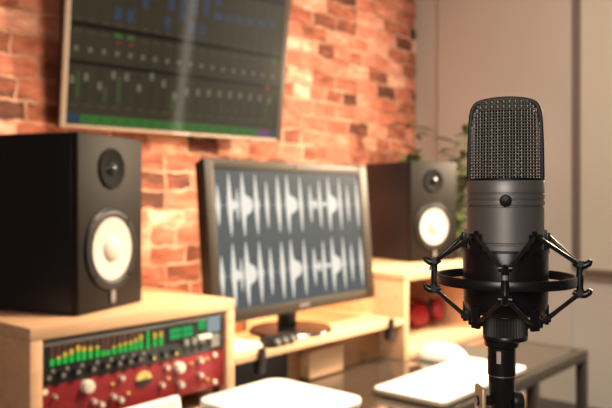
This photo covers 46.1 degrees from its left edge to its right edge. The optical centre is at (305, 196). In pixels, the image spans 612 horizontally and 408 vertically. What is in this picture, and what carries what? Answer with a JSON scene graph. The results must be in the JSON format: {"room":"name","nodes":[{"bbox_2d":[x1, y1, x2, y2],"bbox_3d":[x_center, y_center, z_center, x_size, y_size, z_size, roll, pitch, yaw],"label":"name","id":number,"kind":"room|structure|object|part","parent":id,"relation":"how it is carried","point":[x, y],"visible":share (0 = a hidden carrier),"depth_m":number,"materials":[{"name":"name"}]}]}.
{"room":"studio","nodes":[
{"label":"studio","id":0,"kind":"room"},
{"bbox_2d":[0,0,415,294],"bbox_3d":[-1.131,-0.040,2.176,0.120,2.820,5.435,0,0,41],"label":"wall","id":1,"kind":"structure","parent":0,"point":[350,76],"depth_m":3.32,"materials":[{"name":"brick"}]},
{"bbox_2d":[56,0,290,141],"bbox_3d":[-0.459,-0.529,2.681,0.954,0.600,0.141,0,0,-42],"label":"television","id":2,"kind":"object","parent":1,"relation":"attached to","point":[198,68],"visible":1,"depth_m":2.62,"materials":[{"name":"black plastic"}]},
{"bbox_2d":[416,0,611,407],"bbox_3d":[2.419,-0.040,2.644,4.635,2.820,0.120,0,0,41],"label":"wall","id":3,"kind":"structure","parent":0,"point":[592,315],"depth_m":3.52,"materials":[{"name":"beige paint"}]},
{"bbox_2d":[572,0,579,268],"bbox_3d":[1.319,-0.500,3.504,0.044,1.700,0.020,0,0,41],"label":"trim","id":4,"kind":"structure","parent":3,"relation":"attached to","point":[575,3],"depth_m":3.50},
{"bbox_2d":[580,0,611,276],"bbox_3d":[1.889,-0.479,2.984,1.492,1.712,0.060,0,0,41],"label":"wall panel","id":5,"kind":"object","parent":3,"relation":"attached to","point":[595,15],"visible":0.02,"depth_m":3.42,"materials":[{"name":"beige fabric"}]},
{"bbox_3d":[1.889,0.361,2.984,1.492,0.032,0.020,0,0,41],"label":"rail","id":6,"kind":"part","parent":5,"relation":"part of","materials":[{"name":"beige wood"}]},
{"bbox_3d":[0.666,1.320,0.620,4.635,0.100,5.235,0,0,41],"label":"floor","id":7,"kind":"structure","parent":0,"visible":0},
{"bbox_2d":[389,122,473,258],"bbox_3d":[0.625,0.449,3.559,0.512,1.641,0.466,0,0,-9],"label":"potted plant","id":8,"kind":"object","parent":7,"relation":"on","point":[461,197],"visible":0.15,"depth_m":3.50,"materials":[{"name":"green plant"}]},
{"bbox_2d":[295,336,587,407],"bbox_3d":[-0.023,0.900,2.066,0.950,0.740,1.960,0,0,41],"label":"desk","id":9,"kind":"object","parent":7,"relation":"on","point":[542,362],"visible":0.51,"depth_m":2.20,"materials":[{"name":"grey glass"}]},
{"bbox_2d":[0,287,233,407],"bbox_3d":[-0.537,0.390,1.725,0.500,0.281,0.530,0,0,41],"label":"base cabinet","id":10,"kind":"object","parent":9,"relation":"on","point":[22,334],"visible":0.48,"depth_m":1.48,"materials":[{"name":"brown wood"}]},
{"bbox_2d":[0,131,141,315],"bbox_3d":[-0.565,0.056,1.653,0.313,0.386,0.233,0,0,21],"label":"speaker","id":11,"kind":"object","parent":10,"relation":"on","point":[71,201],"visible":1,"depth_m":1.54},
{"bbox_2d":[43,349,222,407],"bbox_3d":[-0.464,0.412,1.661,0.317,0.087,0.475,0,0,41],"label":"rack preamp","id":12,"kind":"object","parent":10,"relation":"in","point":[130,387],"visible":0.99,"depth_m":1.56,"materials":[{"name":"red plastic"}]},
{"bbox_3d":[-0.441,0.384,1.459,0.017,0.027,0.027,0,0,41],"label":"knob","id":13,"kind":"part","parent":12,"relation":"part of","materials":[{"name":"white plastic"}]},
{"bbox_3d":[-0.433,0.418,1.472,0.012,0.012,0.012,0,0,41],"label":"knob","id":14,"kind":"part","parent":12,"relation":"part of","materials":[{"name":"metal"}]},
{"bbox_3d":[-0.421,0.429,1.486,0.012,0.014,0.014,0,0,41],"label":"knob","id":15,"kind":"part","parent":12,"relation":"part of","materials":[{"name":"metal"}]},
{"bbox_3d":[-0.402,0.418,1.507,0.012,0.012,0.012,0,0,41],"label":"knob","id":16,"kind":"part","parent":12,"relation":"part of","materials":[{"name":"metal"}]},
{"bbox_3d":[-0.391,0.429,1.521,0.012,0.014,0.014,0,0,41],"label":"knob","id":17,"kind":"part","parent":12,"relation":"part of","materials":[{"name":"metal"}]},
{"bbox_3d":[-0.389,0.383,1.523,0.012,0.012,0.012,0,0,41],"label":"knob","id":18,"kind":"part","parent":12,"relation":"part of","materials":[{"name":"metal"}]},
{"bbox_3d":[-0.320,0.419,1.603,0.012,0.012,0.012,0,0,41],"label":"knob","id":19,"kind":"part","parent":12,"relation":"part of","materials":[{"name":"metal"}]},
{"bbox_3d":[-0.311,0.382,1.613,0.012,0.013,0.013,0,0,41],"label":"knob","id":20,"kind":"part","parent":12,"relation":"part of","materials":[{"name":"metal"}]},
{"bbox_3d":[-0.286,0.388,1.637,0.017,0.025,0.025,0,0,41],"label":"knob","id":21,"kind":"part","parent":12,"relation":"part of","materials":[{"name":"white plastic"}]},
{"bbox_3d":[-0.284,0.429,1.643,0.012,0.018,0.018,0,0,41],"label":"knob","id":22,"kind":"part","parent":12,"relation":"part of","materials":[{"name":"metal"}]},
{"bbox_3d":[-0.246,0.418,1.687,0.012,0.014,0.014,0,0,41],"label":"knob","id":23,"kind":"part","parent":12,"relation":"part of","materials":[{"name":"metal"}]},
{"bbox_3d":[-0.246,0.383,1.687,0.012,0.016,0.016,0,0,41],"label":"knob","id":24,"kind":"part","parent":12,"relation":"part of","materials":[{"name":"metal"}]},
{"bbox_2d":[43,312,222,386],"bbox_3d":[-0.466,0.324,1.663,0.313,0.087,0.475,0,0,41],"label":"graphic equalizer","id":25,"kind":"object","parent":10,"relation":"in","point":[74,357],"visible":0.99,"depth_m":1.54,"materials":[{"name":"black plastic"}]},
{"bbox_3d":[-0.500,0.350,1.394,0.013,0.017,0.017,0,0,41],"label":"knob","id":26,"kind":"part","parent":25,"relation":"part of","materials":[{"name":"silver metal"}]},
{"bbox_3d":[-0.480,0.350,1.417,0.013,0.017,0.017,0,0,41],"label":"knob","id":27,"kind":"part","parent":25,"relation":"part of","materials":[{"name":"silver metal"}]},
{"bbox_3d":[-0.458,0.350,1.442,0.013,0.017,0.017,0,0,41],"label":"knob","id":28,"kind":"part","parent":25,"relation":"part of","materials":[{"name":"silver metal"}]},
{"bbox_3d":[-0.435,0.350,1.468,0.013,0.017,0.017,0,0,41],"label":"knob","id":29,"kind":"part","parent":25,"relation":"part of","materials":[{"name":"silver metal"}]},
{"bbox_3d":[-0.414,0.350,1.494,0.013,0.017,0.017,0,0,41],"label":"knob","id":30,"kind":"part","parent":25,"relation":"part of","materials":[{"name":"silver metal"}]},
{"bbox_3d":[-0.395,0.350,1.515,0.013,0.017,0.017,0,0,41],"label":"knob","id":31,"kind":"part","parent":25,"relation":"part of","materials":[{"name":"silver metal"}]},
{"bbox_3d":[-0.377,0.350,1.536,0.013,0.017,0.017,0,0,41],"label":"knob","id":32,"kind":"part","parent":25,"relation":"part of","materials":[{"name":"silver metal"}]},
{"bbox_3d":[-0.360,0.350,1.556,0.013,0.017,0.017,0,0,41],"label":"knob","id":33,"kind":"part","parent":25,"relation":"part of","materials":[{"name":"silver metal"}]},
{"bbox_3d":[-0.337,0.354,1.584,0.011,0.014,0.014,0,0,41],"label":"knob","id":34,"kind":"part","parent":25,"relation":"part of","materials":[{"name":"gold metal"}]},
{"bbox_3d":[-0.316,0.354,1.608,0.011,0.014,0.014,0,0,41],"label":"knob","id":35,"kind":"part","parent":25,"relation":"part of","materials":[{"name":"grey metal"}]},
{"bbox_3d":[-0.296,0.354,1.631,0.011,0.014,0.014,0,0,41],"label":"knob","id":36,"kind":"part","parent":25,"relation":"part of","materials":[{"name":"gold metal"}]},
{"bbox_3d":[-0.276,0.335,1.655,0.008,0.014,0.014,0,0,41],"label":"fader knob","id":37,"kind":"part","parent":25,"relation":"part of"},
{"bbox_3d":[-0.260,0.335,1.673,0.008,0.014,0.014,0,0,41],"label":"fader knob","id":38,"kind":"part","parent":25,"relation":"part of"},
{"bbox_3d":[-0.218,0.343,1.726,0.004,0.030,0.026,0,0,41],"label":"socket plate","id":39,"kind":"part","parent":25,"relation":"part of","materials":[{"name":"silver metal"}]},
{"bbox_3d":[-0.218,0.390,1.751,0.007,0.228,0.019,0,0,41],"label":"rack rail","id":40,"kind":"part","parent":10,"relation":"part of","materials":[{"name":"metal"}]},
{"bbox_2d":[129,395,180,407],"bbox_3d":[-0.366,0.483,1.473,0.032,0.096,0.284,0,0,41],"label":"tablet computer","id":41,"kind":"object","parent":9,"relation":"on","point":[173,401],"visible":1,"depth_m":1.55,"materials":[{"name":"white plastic"}]},
{"bbox_2d":[201,378,360,407],"bbox_3d":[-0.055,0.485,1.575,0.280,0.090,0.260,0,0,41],"label":"tablet","id":42,"kind":"object","parent":9,"relation":"on","point":[276,392],"visible":1,"depth_m":1.58,"materials":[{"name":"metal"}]},
{"bbox_2d":[234,308,403,387],"bbox_3d":[-0.120,0.456,2.212,0.532,0.148,0.749,0,0,41],"label":"shelf","id":43,"kind":"object","parent":9,"relation":"on","point":[353,338],"visible":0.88,"depth_m":2.12,"materials":[{"name":"brown wood"}]},
{"bbox_2d":[234,320,246,331],"bbox_3d":[-0.197,0.371,2.118,0.048,0.045,0.048,0,0,41],"label":"jar","id":44,"kind":"object","parent":43,"relation":"on","point":[241,326],"visible":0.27,"depth_m":2.10,"materials":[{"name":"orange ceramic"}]},
{"bbox_2d":[234,338,261,353],"bbox_3d":[-0.210,0.388,1.888,0.160,0.012,0.115,0,0,41],"label":"paper","id":45,"kind":"object","parent":43,"relation":"on","point":[240,345],"visible":0.24,"depth_m":1.86,"materials":[{"name":"white paper"}]},
{"bbox_2d":[259,331,297,347],"bbox_3d":[-0.069,0.381,1.918,0.055,0.026,0.105,0,0,41],"label":"audio interface","id":46,"kind":"object","parent":43,"relation":"on","point":[283,338],"visible":0.98,"depth_m":1.90,"materials":[{"name":"black plastic"}]},
{"bbox_3d":[-0.073,0.379,1.878,0.010,0.016,0.016,0,0,41],"label":"knob","id":47,"kind":"part","parent":46,"relation":"part of","materials":[{"name":"silver metal"}]},
{"bbox_3d":[-0.053,0.379,1.901,0.010,0.016,0.016,0,0,41],"label":"knob","id":48,"kind":"part","parent":46,"relation":"part of","materials":[{"name":"silver metal"}]},
{"bbox_3d":[-0.034,0.379,1.924,0.010,0.016,0.016,0,0,41],"label":"knob","id":49,"kind":"part","parent":46,"relation":"part of","materials":[{"name":"silver metal"}]},
{"bbox_2d":[195,158,374,338],"bbox_3d":[-0.045,0.147,2.120,0.241,0.493,0.700,0,0,41],"label":"computer monitor","id":50,"kind":"object","parent":43,"relation":"on","point":[281,239],"visible":0.97,"depth_m":2.05,"materials":[{"name":"black plastic"}]},
{"bbox_2d":[318,258,482,360],"bbox_3d":[0.320,0.390,2.737,0.530,0.281,0.617,0,0,41],"label":"shelf","id":51,"kind":"object","parent":9,"relation":"on","point":[395,281],"visible":0.32,"depth_m":2.47,"materials":[{"name":"brown wood"}]},
{"bbox_2d":[365,161,456,261],"bbox_3d":[0.424,0.056,2.914,0.233,0.386,0.313,0,0,-31],"label":"speaker","id":52,"kind":"object","parent":51,"relation":"on","point":[412,205],"visible":1,"depth_m":2.80},
{"bbox_2d":[409,296,444,327],"bbox_3d":[0.446,0.449,2.832,0.213,0.104,0.149,0,0,-41],"label":"headphones","id":53,"kind":"object","parent":51,"relation":"in","point":[419,315],"visible":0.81,"depth_m":2.80,"materials":[{"name":"red plastic"}]},
{"bbox_2d":[409,303,428,327],"bbox_3d":[0.429,0.455,2.755,0.092,0.092,0.041,0,0,-17],"label":"ear cup","id":54,"kind":"object","parent":53,"relation":"on","point":[418,313],"depth_m":2.74,"materials":[{"name":"red plastic"}]},
{"bbox_2d":[427,297,444,320],"bbox_3d":[0.515,0.443,2.844,0.070,0.092,0.095,0,0,41],"label":"ear cup","id":55,"kind":"object","parent":53,"relation":"on","point":[435,306],"depth_m":2.81,"materials":[{"name":"red plastic"}]},
{"bbox_2d":[411,344,487,364],"bbox_3d":[0.508,0.528,2.400,0.185,0.004,0.320,0,0,41],"label":"mouse pad","id":56,"kind":"object","parent":9,"relation":"on","point":[471,351],"visible":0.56,"depth_m":2.40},
{"bbox_2d":[418,343,466,360],"bbox_3d":[0.445,0.500,2.339,0.168,0.052,0.073,0,0,27],"label":"computer mouse","id":57,"kind":"object","parent":56,"relation":"on","point":[434,351],"visible":0.94,"depth_m":2.31,"materials":[{"name":"white plastic"}]},
{"bbox_2d":[375,357,525,406],"bbox_3d":[0.422,0.519,2.045,0.215,0.021,0.500,0,0,41],"label":"tablet","id":58,"kind":"object","parent":9,"relation":"on","point":[445,384],"visible":0.88,"depth_m":1.97,"materials":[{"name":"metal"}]},
{"bbox_3d":[-0.023,0.547,2.066,0.950,0.034,1.960,0,0,41],"label":"frame","id":59,"kind":"part","parent":9,"relation":"part of","materials":[{"name":"metal"}]},
{"bbox_3d":[0.688,0.917,2.186,0.032,0.706,0.032,0,0,41],"label":"leg","id":60,"kind":"part","parent":9,"relation":"part of","materials":[{"name":"metal"}]},
{"bbox_3d":[0.956,0.917,2.494,0.032,0.706,0.032,0,0,41],"label":"leg","id":61,"kind":"part","parent":9,"relation":"part of","materials":[{"name":"metal"}]},
{"bbox_2d":[474,339,524,407],"bbox_3d":[0.124,0.680,0.457,0.260,1.179,0.260,0,0,16],"label":"microphone stand","id":62,"kind":"object","parent":7,"relation":"on","point":[501,356],"visible":0.98,"depth_m":0.45,"materials":[{"name":"black metal"}]},
{"bbox_2d":[423,229,592,343],"bbox_3d":[0.126,0.056,0.457,0.086,0.070,0.086,0,0,-20],"label":"mount","id":63,"kind":"object","parent":62,"relation":"attached to","point":[507,289],"visible":0.98,"depth_m":0.44,"materials":[{"name":"black metal"}]},
{"bbox_3d":[0.084,0.051,0.468,0.005,0.023,0.005,0,0,16],"label":"post","id":64,"kind":"part","parent":63,"relation":"part of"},
{"bbox_3d":[0.093,0.033,0.470,0.020,0.019,0.003,0,0,0],"label":"elastic cord","id":65,"kind":"part","parent":63,"relation":"part of","materials":[{"name":"black rubber"}]},
{"bbox_3d":[0.093,0.068,0.456,0.027,0.020,0.018,0,0,16],"label":"elastic cord","id":66,"kind":"part","parent":63,"relation":"part of","materials":[{"name":"black rubber"}]},
{"bbox_3d":[0.093,0.033,0.456,0.003,0.019,0.032,0,0,-40],"label":"elastic cord","id":67,"kind":"part","parent":63,"relation":"part of","materials":[{"name":"black rubber"}]},
{"bbox_3d":[0.109,0.033,0.427,0.003,0.019,0.029,0,0,-18],"label":"elastic cord","id":68,"kind":"part","parent":63,"relation":"part of","materials":[{"name":"black rubber"}]},
{"bbox_3d":[0.109,0.068,0.427,0.003,0.019,0.029,0,0,-16],"label":"elastic cord","id":69,"kind":"part","parent":63,"relation":"part of","materials":[{"name":"black rubber"}]},
{"bbox_3d":[0.114,0.051,0.414,0.005,0.023,0.006,0,0,16],"label":"post","id":70,"kind":"part","parent":63,"relation":"part of","materials":[{"name":"black metal"}]},
{"bbox_2d":[466,96,544,250],"bbox_3d":[0.126,0.004,0.457,0.048,0.134,0.048,0,0,-31],"label":"microphone","id":71,"kind":"object","parent":63,"relation":"attached to","point":[505,202],"visible":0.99,"depth_m":0.44,"materials":[{"name":"grey paint"}]},
{"bbox_2d":[467,96,544,180],"bbox_3d":[0.126,-0.036,0.457,0.047,0.054,0.047,0,0,41],"label":"grille","id":72,"kind":"object","parent":71,"relation":"attached to","point":[505,128],"depth_m":0.45,"materials":[{"name":"metal"}]},
{"bbox_3d":[0.126,0.068,0.423,0.029,0.019,0.003,0,0,-42],"label":"elastic cord","id":73,"kind":"part","parent":63,"relation":"part of","materials":[{"name":"black rubber"}]},
{"bbox_3d":[0.126,0.033,0.422,0.029,0.019,0.003,0,0,-41],"label":"elastic cord","id":74,"kind":"part","parent":63,"relation":"part of","materials":[{"name":"black rubber"}]},
{"bbox_3d":[0.154,0.033,0.438,0.032,0.019,0.003,0,0,-19],"label":"elastic cord","id":75,"kind":"part","parent":63,"relation":"part of","materials":[{"name":"black rubber"}]},
{"bbox_3d":[0.154,0.068,0.439,0.027,0.020,0.018,0,0,16],"label":"elastic cord","id":76,"kind":"part","parent":63,"relation":"part of","materials":[{"name":"black rubber"}]},
{"bbox_3d":[0.161,0.033,0.451,0.020,0.019,0.003,0,0,32],"label":"elastic cord","id":77,"kind":"part","parent":63,"relation":"part of","materials":[{"name":"black rubber"}]},
{"bbox_3d":[0.169,0.051,0.445,0.005,0.023,0.005,0,0,16],"label":"post","id":78,"kind":"part","parent":63,"relation":"part of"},
{"bbox_3d":[0.134,0.130,0.458,0.007,0.011,0.012,0,0,-4],"label":"clamp knob","id":79,"kind":"part","parent":62,"relation":"part of","materials":[{"name":"black plastic"}]},
{"bbox_2d":[487,397,594,407],"bbox_3d":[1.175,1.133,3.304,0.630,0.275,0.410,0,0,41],"label":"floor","id":80,"kind":"structure","parent":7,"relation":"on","point":[544,402],"depth_m":3.45,"materials":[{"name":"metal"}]},
{"bbox_3d":[0.666,-1.400,0.620,4.635,0.100,5.235,0,0,41],"label":"ceiling","id":81,"kind":"structure","parent":0,"visible":0},
{"bbox_2d":[438,0,571,402],"bbox_3d":[1.018,-0.070,3.762,0.745,2.560,0.024,0,0,41],"label":"wall panel","id":82,"kind":"object","parent":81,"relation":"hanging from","point":[487,48],"visible":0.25,"depth_m":3.66,"materials":[{"name":"paint"}]}
]}

